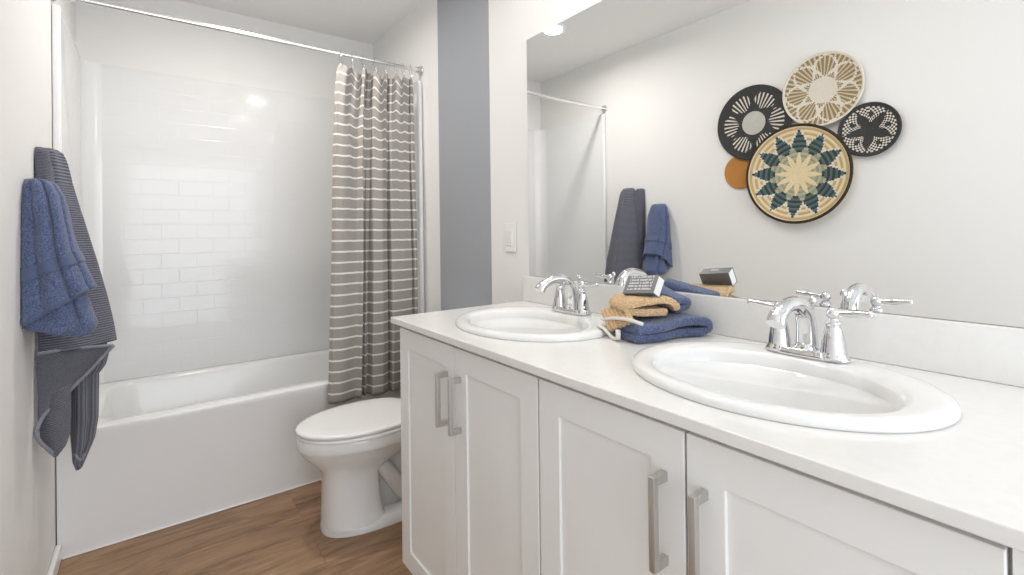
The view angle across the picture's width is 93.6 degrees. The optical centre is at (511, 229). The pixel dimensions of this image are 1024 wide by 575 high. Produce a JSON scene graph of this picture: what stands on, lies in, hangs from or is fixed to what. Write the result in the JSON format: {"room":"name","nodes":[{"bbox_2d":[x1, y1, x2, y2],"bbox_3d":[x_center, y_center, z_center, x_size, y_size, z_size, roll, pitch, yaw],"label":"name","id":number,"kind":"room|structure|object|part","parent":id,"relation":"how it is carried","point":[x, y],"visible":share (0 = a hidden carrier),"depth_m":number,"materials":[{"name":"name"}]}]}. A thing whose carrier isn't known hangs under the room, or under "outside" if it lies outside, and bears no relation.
{"room":"bathroom","nodes":[
{"label":"bathroom","id":0,"kind":"room"},
{"bbox_2d":[0,0,75,574],"bbox_3d":[-0.818,-0.033,0.520,0.100,2.466,4.712,-1,0,-37],"label":"wall","id":1,"kind":"structure","parent":0,"point":[28,510],"depth_m":1.32,"materials":[{"name":"white paint"}]},
{"bbox_2d":[47,545,60,574],"bbox_3d":[-0.540,1.164,0.262,0.017,0.062,3.751,-1,0,-37],"label":"baseboard","id":2,"kind":"structure","parent":1,"relation":"attached to","point":[55,562],"depth_m":1.69,"materials":[{"name":"white paint"}]},
{"bbox_2d":[51,0,422,75],"bbox_3d":[-1.103,-0.878,2.224,1.496,0.054,0.054,-1,0,-37],"label":"shower rod","id":3,"kind":"object","parent":1,"relation":"attached to","point":[98,3],"visible":1,"depth_m":2.11,"materials":[{"name":"white metal"}]},
{"bbox_2d":[328,50,417,403],"bbox_3d":[-0.711,-0.033,2.467,0.478,1.735,0.098,-1,0,-37],"label":"shower curtain","id":4,"kind":"object","parent":3,"relation":"hanging from","point":[374,265],"visible":0.92,"depth_m":2.44,"materials":[{"name":"fabric"}]},
{"bbox_3d":[-1.421,-0.089,1.442,0.037,0.038,0.038,-1,0,-37],"label":"robe hook","id":5,"kind":"object","parent":1,"relation":"attached to","visible":0},
{"bbox_2d":[20,178,97,337],"bbox_3d":[-1.343,0.088,1.439,0.158,0.470,0.216,-1,0,-37],"label":"hand towel","id":6,"kind":"object","parent":5,"relation":"hanging from","point":[56,278],"visible":1,"depth_m":1.36,"materials":[{"name":"blue fabric"}]},
{"bbox_2d":[63,479,320,559],"bbox_3d":[-1.070,1.206,2.207,1.460,0.007,0.006,-1,0,-37],"label":"trim","id":7,"kind":"structure","parent":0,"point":[319,479],"depth_m":1.99,"materials":[{"name":"white paint"}]},
{"bbox_2d":[76,0,372,98],"bbox_3d":[-1.559,-0.015,2.845,1.498,2.466,0.100,-1,0,-37],"label":"wall","id":8,"kind":"structure","parent":0,"point":[105,36],"depth_m":2.70,"materials":[{"name":"white paint"}]},
{"bbox_2d":[57,480,412,574],"bbox_3d":[-0.162,1.224,0.994,1.698,0.060,4.712,-1,0,-37],"label":"floor","id":9,"kind":"structure","parent":0,"point":[280,533],"depth_m":1.82,"materials":[{"name":"brown wood"}]},
{"bbox_2d":[56,349,400,559],"bbox_3d":[-1.294,0.984,2.503,1.492,0.460,0.738,-1,0,-37],"label":"bathtub","id":10,"kind":"object","parent":9,"relation":"on","point":[166,449],"visible":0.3,"depth_m":2.07,"materials":[{"name":"white ceramic"}]},
{"bbox_2d":[51,4,423,383],"bbox_3d":[-1.307,-0.041,2.508,1.496,1.589,0.740,-1,0,-37],"label":"tub surround","id":11,"kind":"object","parent":10,"relation":"on","point":[206,205],"visible":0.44,"depth_m":2.64,"materials":[{"name":"white tile"}]},
{"bbox_3d":[-1.682,-0.040,1.782,0.025,1.589,0.026,-1,0,-37],"label":"trim","id":12,"kind":"part","parent":11,"relation":"part of","materials":[{"name":"white plastic"}]},
{"bbox_3d":[-1.874,-0.036,2.035,0.021,1.589,0.630,-1,0,-37],"label":"panel","id":13,"kind":"part","parent":11,"relation":"part of","materials":[{"name":"white plastic"}]},
{"bbox_3d":[-1.523,-0.037,2.796,1.308,1.589,0.021,-1,0,-37],"label":"panel","id":14,"kind":"part","parent":11,"relation":"part of","materials":[{"name":"white tile"}]},
{"bbox_3d":[-0.694,-0.037,2.919,0.021,1.569,0.630,-1,0,-37],"label":"panel","id":15,"kind":"part","parent":11,"relation":"part of","materials":[{"name":"white plastic"}]},
{"bbox_3d":[-0.504,-0.041,2.663,0.023,1.569,0.026,-1,0,-37],"label":"trim","id":16,"kind":"part","parent":11,"relation":"part of","materials":[{"name":"white plastic"}]},
{"bbox_2d":[295,397,401,537],"bbox_3d":[-0.532,0.817,2.089,0.758,0.772,0.463,-1,0,-37],"label":"toilet","id":17,"kind":"object","parent":9,"relation":"on","point":[355,447],"visible":0.54,"depth_m":1.90,"materials":[{"name":"white ceramic"}]},
{"bbox_3d":[-0.638,0.786,2.010,0.494,0.018,0.366,-1,0,-37],"label":"lid","id":18,"kind":"part","parent":17,"relation":"part of","materials":[{"name":"white plastic"}]},
{"bbox_2d":[400,327,541,574],"bbox_3d":[0.051,0.749,1.460,0.583,0.888,0.713,-1,0,-37],"label":"vanity cabinet","id":19,"kind":"object","parent":9,"relation":"on","point":[470,431],"visible":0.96,"depth_m":1.26,"materials":[{"name":"white paint"}]},
{"bbox_3d":[-0.252,0.709,1.456,0.010,0.658,0.238,-1,0,-37],"label":"door panel","id":20,"kind":"part","parent":19,"relation":"part of","materials":[{"name":"white paint"}]},
{"bbox_3d":[-0.254,0.709,1.455,0.019,0.774,0.354,-1,0,-37],"label":"door","id":21,"kind":"part","parent":19,"relation":"part of","materials":[{"name":"white paint"}]},
{"bbox_3d":[-0.194,0.467,1.327,0.036,0.149,0.012,-1,0,-37],"label":"handle","id":22,"kind":"part","parent":19,"relation":"part of","materials":[{"name":"silver metal"}]},
{"bbox_3d":[-0.152,0.467,1.270,0.036,0.149,0.012,-1,0,-37],"label":"handle","id":23,"kind":"part","parent":19,"relation":"part of","materials":[{"name":"silver metal"}]},
{"bbox_3d":[-0.039,0.705,1.171,0.010,0.658,0.237,-1,0,-37],"label":"door panel","id":24,"kind":"part","parent":19,"relation":"part of","materials":[{"name":"white paint"}]},
{"bbox_3d":[-0.040,0.705,1.170,0.019,0.774,0.353,-1,0,-37],"label":"door","id":25,"kind":"part","parent":19,"relation":"part of","materials":[{"name":"white paint"}]},
{"bbox_2d":[539,378,1023,574],"bbox_3d":[0.483,0.741,0.882,0.583,0.888,0.728,-1,0,-37],"label":"vanity cabinet","id":26,"kind":"object","parent":9,"relation":"on","point":[624,491],"visible":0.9,"depth_m":0.71,"materials":[{"name":"white paint"}]},
{"bbox_3d":[0.174,0.701,0.886,0.010,0.658,0.232,-1,0,-37],"label":"door panel","id":27,"kind":"part","parent":26,"relation":"part of","materials":[{"name":"white paint"}]},
{"bbox_3d":[0.173,0.701,0.885,0.019,0.774,0.348,-1,0,-37],"label":"door","id":28,"kind":"part","parent":26,"relation":"part of","materials":[{"name":"white paint"}]},
{"bbox_3d":[0.231,0.460,0.759,0.036,0.149,0.012,-1,0,-37],"label":"handle","id":29,"kind":"part","parent":26,"relation":"part of","materials":[{"name":"silver metal"}]},
{"bbox_3d":[0.273,0.459,0.703,0.036,0.149,0.012,-1,0,-37],"label":"handle","id":30,"kind":"part","parent":26,"relation":"part of","materials":[{"name":"silver metal"}]},
{"bbox_2d":[391,276,1023,551],"bbox_3d":[0.272,0.239,1.171,0.571,0.121,1.495,-1,0,-37],"label":"countertop","id":31,"kind":"structure","parent":26,"relation":"on","point":[967,475],"depth_m":0.79,"materials":[{"name":"white stone"}]},
{"bbox_2d":[455,306,612,341],"bbox_3d":[0.062,0.346,1.449,0.438,0.158,0.528,-1,0,-37],"label":"sink","id":32,"kind":"object","parent":31,"relation":"in","point":[516,323],"visible":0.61,"depth_m":1.46,"materials":[{"name":"white ceramic"}]},
{"bbox_2d":[534,274,598,315],"bbox_3d":[0.167,0.203,1.549,0.195,0.126,0.193,-1,0,1],"label":"faucet","id":33,"kind":"object","parent":32,"relation":"on","point":[574,302],"visible":1,"depth_m":1.51,"materials":[{"name":"silver metal"}]},
{"bbox_3d":[0.142,0.199,1.514,0.175,0.118,0.044,-1,0,-37],"label":"spout","id":34,"kind":"part","parent":33,"relation":"part of","materials":[{"name":"silver metal"}]},
{"bbox_3d":[0.190,0.258,1.548,0.054,0.014,0.158,-1,0,-37],"label":"plate","id":35,"kind":"part","parent":33,"relation":"part of","materials":[{"name":"silver metal"}]},
{"bbox_3d":[0.235,0.173,1.486,0.024,0.025,0.080,-1,0,-37],"label":"lever","id":36,"kind":"part","parent":33,"relation":"part of","materials":[{"name":"silver metal"}]},
{"bbox_2d":[613,286,711,342],"bbox_3d":[0.373,0.212,1.289,0.240,0.131,0.202,-1,0,-24],"label":"folded towel","id":37,"kind":"object","parent":31,"relation":"on","point":[677,323],"visible":0.65,"depth_m":1.22,"materials":[{"name":"blue fabric"}]},
{"bbox_2d":[597,293,681,340],"bbox_3d":[0.330,0.224,1.265,0.211,0.108,0.193,-1,0,-37],"label":"washcloth","id":38,"kind":"object","parent":37,"relation":"on","point":[621,310],"visible":0.94,"depth_m":1.23,"materials":[{"name":"beige fabric"}]},
{"bbox_3d":[0.266,0.263,1.204,0.012,0.023,0.012,-1,0,-37],"label":"cord","id":39,"kind":"part","parent":38,"relation":"part of","materials":[{"name":"white fabric"}]},
{"bbox_2d":[623,275,664,297],"bbox_3d":[0.342,0.148,1.250,0.053,0.068,0.096,-1,0,-37],"label":"soap box","id":40,"kind":"object","parent":38,"relation":"on","point":[647,285],"visible":1,"depth_m":1.23,"materials":[{"name":"grey"}]},
{"bbox_2d":[627,276,654,289],"bbox_3d":[0.333,0.138,1.245,0.021,0.041,0.074,-1,0,-37],"label":"print","id":41,"kind":"object","parent":40,"relation":"attached to","point":[633,282],"depth_m":1.24,"materials":[{"name":"white"}]},
{"bbox_3d":[0.342,0.148,1.250,0.048,0.062,0.094,-1,0,-37],"label":"drawer","id":42,"kind":"part","parent":40,"relation":"part of","materials":[{"name":"white"}]},
{"bbox_2d":[632,341,961,433],"bbox_3d":[0.478,0.338,0.894,0.438,0.158,0.528,-1,0,-37],"label":"sink","id":43,"kind":"object","parent":31,"relation":"in","point":[747,379],"visible":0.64,"depth_m":0.84,"materials":[{"name":"white ceramic"}]},
{"bbox_2d":[747,296,874,363],"bbox_3d":[0.583,0.195,0.993,0.195,0.126,0.193,-1,0,1],"label":"faucet","id":44,"kind":"object","parent":43,"relation":"on","point":[833,348],"visible":1,"depth_m":0.95,"materials":[{"name":"silver metal"}]},
{"bbox_3d":[0.558,0.167,1.055,0.024,0.025,0.080,-1,0,-37],"label":"lever","id":45,"kind":"part","parent":44,"relation":"part of","materials":[{"name":"silver metal"}]},
{"bbox_3d":[0.559,0.192,0.958,0.175,0.118,0.044,-1,0,-37],"label":"spout","id":46,"kind":"part","parent":44,"relation":"part of","materials":[{"name":"silver metal"}]},
{"bbox_3d":[0.606,0.251,0.992,0.054,0.014,0.158,-1,0,-37],"label":"plate","id":47,"kind":"part","parent":44,"relation":"part of","materials":[{"name":"silver metal"}]},
{"bbox_3d":[0.636,0.193,1.015,0.015,0.106,0.015,-1,0,-37],"label":"lift rod","id":48,"kind":"part","parent":44,"relation":"part of","materials":[{"name":"silver metal"}]},
{"bbox_3d":[0.652,0.166,0.929,0.024,0.025,0.080,-1,0,-37],"label":"lever","id":49,"kind":"part","parent":44,"relation":"part of","materials":[{"name":"silver metal"}]},
{"bbox_3d":[0.384,0.697,0.605,0.010,0.658,0.230,-1,0,-37],"label":"door panel","id":50,"kind":"part","parent":26,"relation":"part of","materials":[{"name":"white paint"}]},
{"bbox_3d":[0.383,0.697,0.604,0.019,0.774,0.346,-1,0,-37],"label":"door","id":51,"kind":"part","parent":26,"relation":"part of","materials":[{"name":"white paint"}]},
{"bbox_2d":[179,0,422,44],"bbox_3d":[-0.194,-1.302,1.004,1.698,0.060,4.712,-1,0,-37],"label":"ceiling","id":52,"kind":"structure","parent":0,"point":[365,21],"depth_m":2.78,"materials":[{"name":"white paint"}]},
{"bbox_2d":[373,0,1018,327],"bbox_3d":[0.462,-0.045,1.478,0.100,2.466,4.712,-1,0,-37],"label":"wall","id":53,"kind":"structure","parent":0,"point":[413,41],"depth_m":2.08,"materials":[{"name":"white paint"}]},
{"bbox_2d":[437,0,491,310],"bbox_3d":[-0.235,-0.033,2.323,0.002,2.466,0.472,-1,0,-37],"label":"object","id":54,"kind":"structure","parent":53,"relation":"attached to","point":[463,25],"depth_m":2.31,"materials":[{"name":"grey paint"}]},
{"bbox_2d":[505,223,515,251],"bbox_3d":[-0.008,0.033,2.012,0.010,0.121,0.074,-1,0,-37],"label":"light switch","id":55,"kind":"object","parent":53,"relation":"attached to","point":[510,228],"visible":1,"depth_m":2.00,"materials":[{"name":"white paint"}]},
{"bbox_2d":[507,229,511,245],"bbox_3d":[-0.009,0.033,2.011,0.004,0.067,0.033,-1,0,-37],"label":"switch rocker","id":56,"kind":"object","parent":55,"relation":"attached to","point":[509,231],"depth_m":2.01,"materials":[{"name":"white paint"}]},
{"bbox_2d":[523,276,1023,387],"bbox_3d":[0.495,0.227,1.339,0.012,0.101,1.495,-1,0,-37],"label":"backsplash","id":57,"kind":"structure","parent":53,"relation":"attached to","point":[985,352],"depth_m":0.96,"materials":[{"name":"white stone"}]},
{"bbox_2d":[527,0,1023,327],"bbox_3d":[0.497,-0.294,1.338,0.005,0.940,1.443,-1,0,-37],"label":"wall mirror","id":58,"kind":"object","parent":53,"relation":"attached to","point":[860,155],"visible":1,"depth_m":1.13,"materials":[{"name":"grey mirror"}]},
{"bbox_3d":[-1.555,-0.227,1.619,0.037,0.038,0.038,-1,0,-37],"label":"robe hook","id":59,"kind":"object","parent":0,"visible":0},
{"bbox_2d":[34,147,116,470],"bbox_3d":[-1.467,0.261,1.638,0.190,1.060,0.342,-1,0,-37],"label":"bath towel","id":60,"kind":"object","parent":59,"relation":"hanging from","point":[69,368],"visible":0.73,"depth_m":1.57,"materials":[{"name":"grey fabric"}]}
]}

